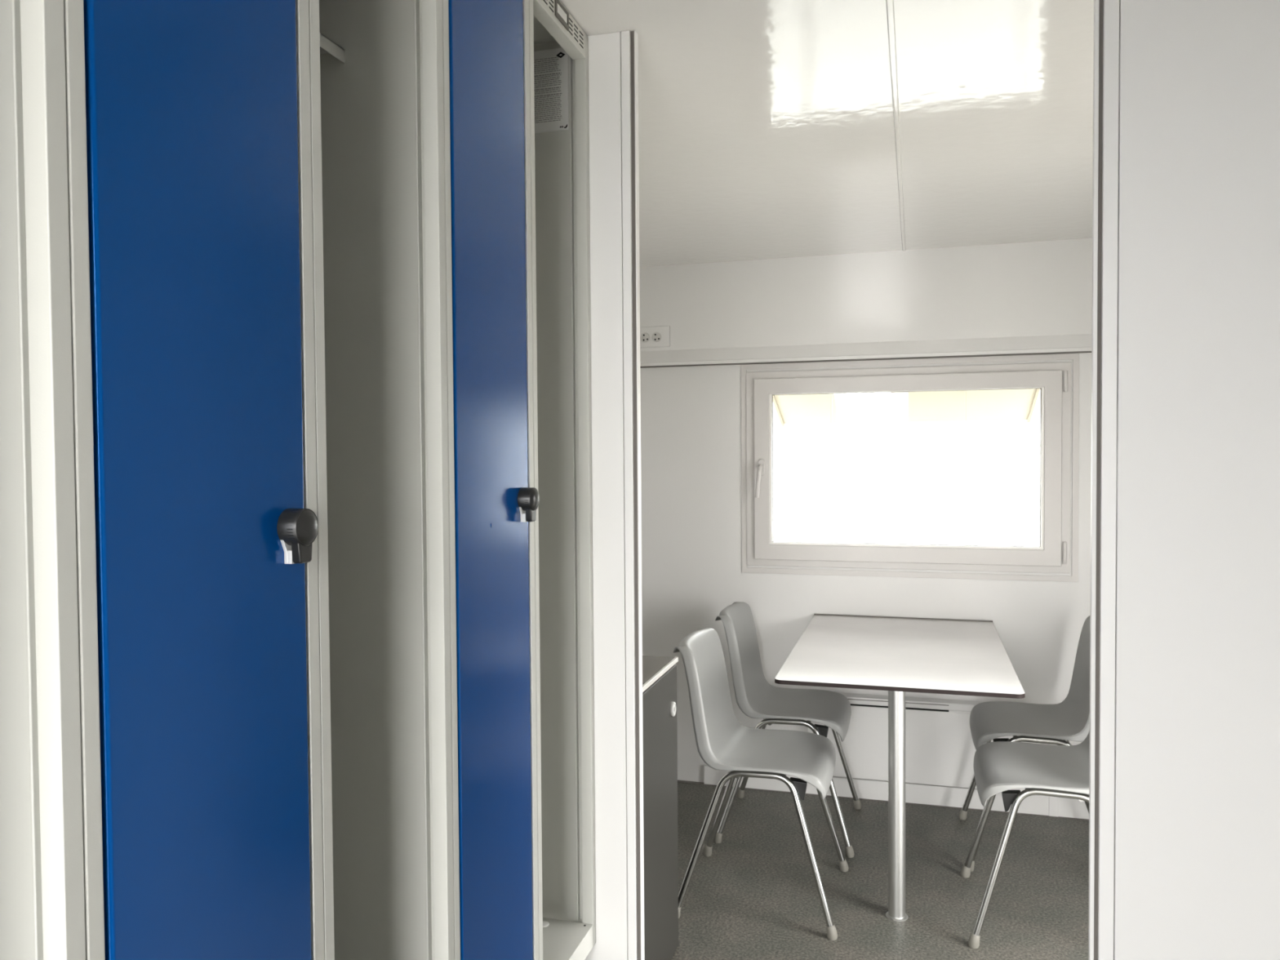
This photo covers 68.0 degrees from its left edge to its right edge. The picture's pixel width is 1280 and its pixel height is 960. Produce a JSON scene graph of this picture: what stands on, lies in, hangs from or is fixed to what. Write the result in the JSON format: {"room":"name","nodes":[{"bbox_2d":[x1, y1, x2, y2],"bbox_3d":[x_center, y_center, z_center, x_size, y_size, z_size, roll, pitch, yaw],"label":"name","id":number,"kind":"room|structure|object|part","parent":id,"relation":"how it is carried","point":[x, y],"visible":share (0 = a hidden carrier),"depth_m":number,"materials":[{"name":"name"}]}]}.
{"room":"changing room","nodes":[
{"label":"changing room","id":0,"kind":"room"},
{"bbox_2d":[559,0,1093,266],"bbox_3d":[0.392,-0.896,1.616,2.550,0.100,4.670,0,2,16],"label":"ceiling","id":1,"kind":"structure","parent":0,"point":[766,129],"depth_m":2.29,"materials":[{"name":"white paint"}]},
{"bbox_2d":[885,0,906,251],"bbox_3d":[0.421,-0.844,1.607,0.013,0.005,4.466,0,2,16],"label":"trim","id":2,"kind":"structure","parent":1,"relation":"attached to","point":[890,3],"depth_m":2.16,"materials":[{"name":"white plastic"}]},
{"bbox_2d":[639,238,1092,782],"bbox_3d":[1.036,0.190,3.838,2.350,2.200,0.104,0,2,16],"label":"wall","id":3,"kind":"structure","parent":0,"point":[691,416],"depth_m":3.88,"materials":[{"name":"white paint"}]},
{"bbox_2d":[640,325,670,347],"bbox_3d":[0.052,-0.609,4.041,0.155,0.087,0.011,0,2,16],"label":"double socket","id":4,"kind":"object","parent":3,"relation":"attached to","point":[650,336],"visible":0.97,"depth_m":4.03,"materials":[{"name":"white plastic"}]},
{"bbox_2d":[640,333,1091,368],"bbox_3d":[1.014,-0.517,3.760,2.350,0.066,0.026,0,2,16],"label":"trim","id":5,"kind":"structure","parent":3,"relation":"attached to","point":[1081,342],"depth_m":3.78,"materials":[{"name":"white plastic"}]},
{"bbox_2d":[677,764,1088,820],"bbox_3d":[1.027,1.251,3.808,2.350,0.080,0.026,0,2,16],"label":"baseboard","id":6,"kind":"structure","parent":3,"relation":"attached to","point":[921,793],"depth_m":3.76,"materials":[{"name":"white plastic"}]},
{"bbox_2d":[741,353,1079,582],"bbox_3d":[1.041,-0.045,3.770,1.291,0.867,0.140,0,2,16],"label":"window","id":7,"kind":"structure","parent":3,"relation":"in","point":[1053,380],"depth_m":3.74,"materials":[{"name":"white plastic"}]},
{"bbox_3d":[0.487,0.003,3.882,0.029,0.139,0.045,0,2,16],"label":"lever","id":8,"kind":"part","parent":7,"relation":"part of","materials":[{"name":"white plastic"}]},
{"bbox_3d":[0.500,-0.051,3.903,0.027,0.070,0.009,0,2,16],"label":"handle","id":9,"kind":"part","parent":7,"relation":"part of","materials":[{"name":"white plastic"}]},
{"bbox_2d":[773,388,1039,426],"bbox_3d":[1.121,-0.330,4.077,1.078,0.174,0.429,0,2,16],"label":"window blind","id":10,"kind":"object","parent":7,"relation":"attached to","point":[997,404],"visible":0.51,"depth_m":4.10,"materials":[{"name":"beige fabric"}]},
{"bbox_3d":[0.732,-0.333,4.197,0.265,0.154,0.415,0,2,16],"label":"flap panel","id":11,"kind":"part","parent":10,"relation":"part of","materials":[{"name":"beige"}]},
{"bbox_3d":[1.363,-0.333,4.014,0.578,0.154,0.415,0,2,16],"label":"flap panel","id":12,"kind":"part","parent":10,"relation":"part of","materials":[{"name":"beige fabric"}]},
{"bbox_2d":[808,692,1035,791],"bbox_3d":[1.102,1.032,3.760,0.860,0.330,0.065,0,2,16],"label":"heater","id":13,"kind":"object","parent":3,"relation":"attached to","point":[940,749],"visible":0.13,"depth_m":3.73,"materials":[{"name":"white metal"}]},
{"bbox_2d":[850,703,948,711],"bbox_3d":[0.965,0.900,3.782,0.505,0.007,0.030,0,2,16],"label":"vent","id":14,"kind":"object","parent":13,"relation":"attached to","point":[855,707],"depth_m":3.74,"materials":[{"name":"white metal"}]},
{"bbox_2d":[671,782,1088,959],"bbox_3d":[0.408,1.403,1.677,2.550,0.100,4.670,0,2,16],"label":"floor","id":15,"kind":"structure","parent":0,"point":[756,896],"depth_m":3.07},
{"bbox_2d":[0,0,85,959],"bbox_3d":[-0.726,0.293,0.498,0.527,2.197,0.586,0,2,16],"label":"locker","id":16,"kind":"object","parent":15,"relation":"on","point":[42,900],"visible":1,"depth_m":0.70,"materials":[{"name":"grey metal"}]},
{"bbox_2d":[63,0,454,959],"bbox_3d":[-0.563,0.277,1.062,0.527,2.197,0.586,0,2,16],"label":"locker","id":17,"kind":"object","parent":15,"relation":"on","point":[256,188],"visible":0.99,"depth_m":0.90,"materials":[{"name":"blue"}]},
{"bbox_3d":[-0.386,0.059,0.853,0.018,1.653,0.254,0,2,16],"label":"door","id":18,"kind":"part","parent":17,"relation":"part of","materials":[{"name":"blue metal"}]},
{"bbox_2d":[320,32,345,63],"bbox_3d":[-0.611,-0.574,1.205,0.351,0.018,0.288,0,2,16],"label":"shelf","id":19,"kind":"object","parent":17,"relation":"attached to","point":[331,52],"depth_m":1.29,"materials":[{"name":"grey metal"}]},
{"bbox_2d":[442,0,595,959],"bbox_3d":[-0.400,0.261,1.625,0.526,2.197,0.586,0,2,16],"label":"locker","id":20,"kind":"object","parent":15,"relation":"on","point":[517,217],"visible":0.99,"depth_m":1.50,"materials":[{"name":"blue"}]},
{"bbox_3d":[-0.223,0.043,1.417,0.020,1.653,0.254,0,2,16],"label":"door","id":21,"kind":"part","parent":20,"relation":"part of","materials":[{"name":"blue metal"}]},
{"bbox_2d":[542,920,549,927],"bbox_3d":[-0.187,0.860,1.839,0.021,0.004,0.021,0,2,16],"label":"plug","id":22,"kind":"object","parent":20,"relation":"on","point":[545,923],"visible":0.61,"depth_m":1.83,"materials":[{"name":"white plastic"}]},
{"bbox_2d":[533,47,568,133],"bbox_3d":[-0.186,-0.753,1.837,0.100,0.157,0.001,0,2,16],"label":"instruction sheet","id":23,"kind":"object","parent":20,"relation":"attached to","point":[550,66],"visible":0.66,"depth_m":1.83,"materials":[{"name":"white paper"}]},
{"bbox_3d":[-0.193,-0.814,1.534,0.026,0.047,0.551,0,2,16],"label":"rail","id":24,"kind":"part","parent":20,"relation":"part of","materials":[{"name":"grey metal"}]},
{"bbox_3d":[-0.407,0.870,1.645,0.498,0.002,0.551,0,2,16],"label":"floor plate","id":25,"kind":"part","parent":20,"relation":"part of","materials":[{"name":"grey metal"}]},
{"bbox_3d":[-0.181,0.893,1.579,0.028,0.043,0.551,0,2,16],"label":"rail","id":26,"kind":"part","parent":20,"relation":"part of","materials":[{"name":"grey metal"}]},
{"bbox_2d":[642,655,678,959],"bbox_3d":[-0.288,0.925,2.393,0.609,0.828,0.802,0,2,16],"label":"base cabinet","id":27,"kind":"object","parent":15,"relation":"on","point":[659,673],"visible":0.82,"depth_m":2.52,"materials":[{"name":"grey"}]},
{"bbox_2d":[642,655,675,693],"bbox_3d":[-0.297,0.522,2.383,0.596,0.020,0.800,0,2,16],"label":"countertop","id":28,"kind":"structure","parent":27,"relation":"on","point":[651,665],"depth_m":2.59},
{"bbox_2d":[673,627,848,940],"bbox_3d":[0.388,0.910,3.018,0.509,0.815,0.495,0,2,16],"label":"chair","id":29,"kind":"object","parent":15,"relation":"on","point":[723,743],"visible":0.99,"depth_m":2.98,"materials":[{"name":"grey plastic"}]},
{"bbox_3d":[0.336,1.087,2.821,0.482,0.434,0.068,0,2,16],"label":"leg frame","id":30,"kind":"part","parent":29,"relation":"part of","materials":[{"name":"silver metal"}]},
{"bbox_3d":[0.452,1.075,3.221,0.482,0.434,0.068,0,2,16],"label":"leg frame","id":31,"kind":"part","parent":29,"relation":"part of","materials":[{"name":"silver metal"}]},
{"bbox_2d":[714,601,862,857],"bbox_3d":[0.561,0.894,3.573,0.509,0.815,0.495,0,2,16],"label":"chair","id":32,"kind":"object","parent":15,"relation":"on","point":[755,697],"visible":0.99,"depth_m":3.55,"materials":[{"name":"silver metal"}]},
{"bbox_3d":[0.510,1.071,3.377,0.482,0.434,0.068,0,2,16],"label":"leg frame","id":33,"kind":"part","parent":32,"relation":"part of","materials":[{"name":"silver metal"}]},
{"bbox_3d":[0.626,1.059,3.776,0.482,0.434,0.068,0,2,16],"label":"leg frame","id":34,"kind":"part","parent":32,"relation":"part of","materials":[{"name":"silver metal"}]},
{"bbox_2d":[774,613,1025,921],"bbox_3d":[0.885,0.935,3.246,0.686,0.744,1.164,0,2,16],"label":"dining table","id":35,"kind":"object","parent":15,"relation":"on","point":[897,655],"visible":1,"depth_m":2.94,"materials":[{"name":"white laminate"}]},
{"bbox_3d":[0.774,0.953,2.857,0.050,0.724,0.050,0,2,16],"label":"table post","id":36,"kind":"part","parent":35,"relation":"part of","materials":[{"name":"silver metal"}]},
{"bbox_2d":[958,615,1090,871],"bbox_3d":[1.396,0.895,3.326,0.509,0.815,0.495,0,2,16],"label":"chair","id":37,"kind":"object","parent":15,"relation":"on","point":[1068,720],"visible":0.59,"depth_m":3.36,"materials":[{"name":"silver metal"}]},
{"bbox_3d":[1.333,1.071,3.132,0.482,0.434,0.068,0,2,16],"label":"leg frame","id":38,"kind":"part","parent":37,"relation":"part of","materials":[{"name":"silver metal"}]},
{"bbox_3d":[1.449,1.060,3.532,0.482,0.434,0.068,0,2,16],"label":"leg frame","id":39,"kind":"part","parent":37,"relation":"part of","materials":[{"name":"silver metal"}]},
{"bbox_2d":[960,729,1089,948],"bbox_3d":[1.237,0.909,2.834,0.509,0.815,0.495,0,2,16],"label":"chair","id":40,"kind":"object","parent":15,"relation":"on","point":[1041,769],"visible":0.53,"depth_m":2.80,"materials":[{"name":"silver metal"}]},
{"bbox_3d":[1.291,1.074,3.040,0.482,0.434,0.068,0,2,16],"label":"leg frame","id":41,"kind":"part","parent":40,"relation":"part of","materials":[{"name":"silver metal"}]},
{"bbox_3d":[1.175,1.085,2.640,0.482,0.434,0.068,0,2,16],"label":"leg frame","id":42,"kind":"part","parent":40,"relation":"part of","materials":[{"name":"silver metal"}]},
{"bbox_2d":[584,0,1279,959],"bbox_3d":[0.417,0.252,1.704,2.350,2.200,0.020,0,2,16],"label":"wall","id":43,"kind":"structure","parent":0,"point":[1197,766],"depth_m":1.55,"materials":[{"name":"white paint"}]},
{"bbox_2d":[621,30,637,959],"bbox_3d":[-0.017,0.251,1.829,0.017,2.200,0.021,0,2,16],"label":"trim","id":44,"kind":"structure","parent":43,"relation":"attached to","point":[625,35],"depth_m":1.81,"materials":[{"name":"white metal"}]},
{"bbox_2d":[630,30,644,959],"bbox_3d":[0.000,0.251,1.827,0.003,2.200,0.017,0,2,16],"label":"trim","id":45,"kind":"structure","parent":43,"relation":"attached to","point":[636,49],"depth_m":1.82,"materials":[{"name":"white metal"}]},
{"bbox_2d":[1088,0,1102,959],"bbox_3d":[0.767,0.252,1.607,0.007,2.200,0.012,0,2,16],"label":"trim","id":46,"kind":"structure","parent":43,"relation":"attached to","point":[1096,2],"depth_m":1.60,"materials":[{"name":"white metal"}]},
{"bbox_2d":[1097,0,1119,959],"bbox_3d":[0.786,0.252,1.597,0.023,2.200,0.019,0,2,16],"label":"trim","id":47,"kind":"structure","parent":43,"relation":"attached to","point":[1110,7],"depth_m":1.58,"materials":[{"name":"white"}]},
{"label":"outside","id":48,"kind":"structure","parent":0,"visible":0},
{"bbox_3d":[4.337,1.670,14.935,60.000,0.100,29.000,0,2,16],"label":"ground","id":49,"kind":"structure","parent":48,"visible":0},
{"bbox_2d":[773,391,1039,546],"bbox_3d":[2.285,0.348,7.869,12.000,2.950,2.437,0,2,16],"label":"window pane","id":50,"kind":"object","parent":49,"relation":"on","point":[866,477],"visible":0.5,"depth_m":6.75,"materials":[{"name":"white"}]},
{"bbox_3d":[1.134,0.406,6.954,0.044,0.044,0.035,0,2,16],"label":"door knob","id":51,"kind":"part","parent":50,"relation":"part of","materials":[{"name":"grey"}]},
{"bbox_3d":[3.041,0.702,6.419,0.940,1.910,0.020,0,2,16],"label":"container door","id":52,"kind":"part","parent":50,"relation":"part of","materials":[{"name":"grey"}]},
{"bbox_3d":[2.709,0.407,6.497,0.044,0.044,0.035,0,2,16],"label":"door knob","id":53,"kind":"part","parent":50,"relation":"part of","materials":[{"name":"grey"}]}
]}

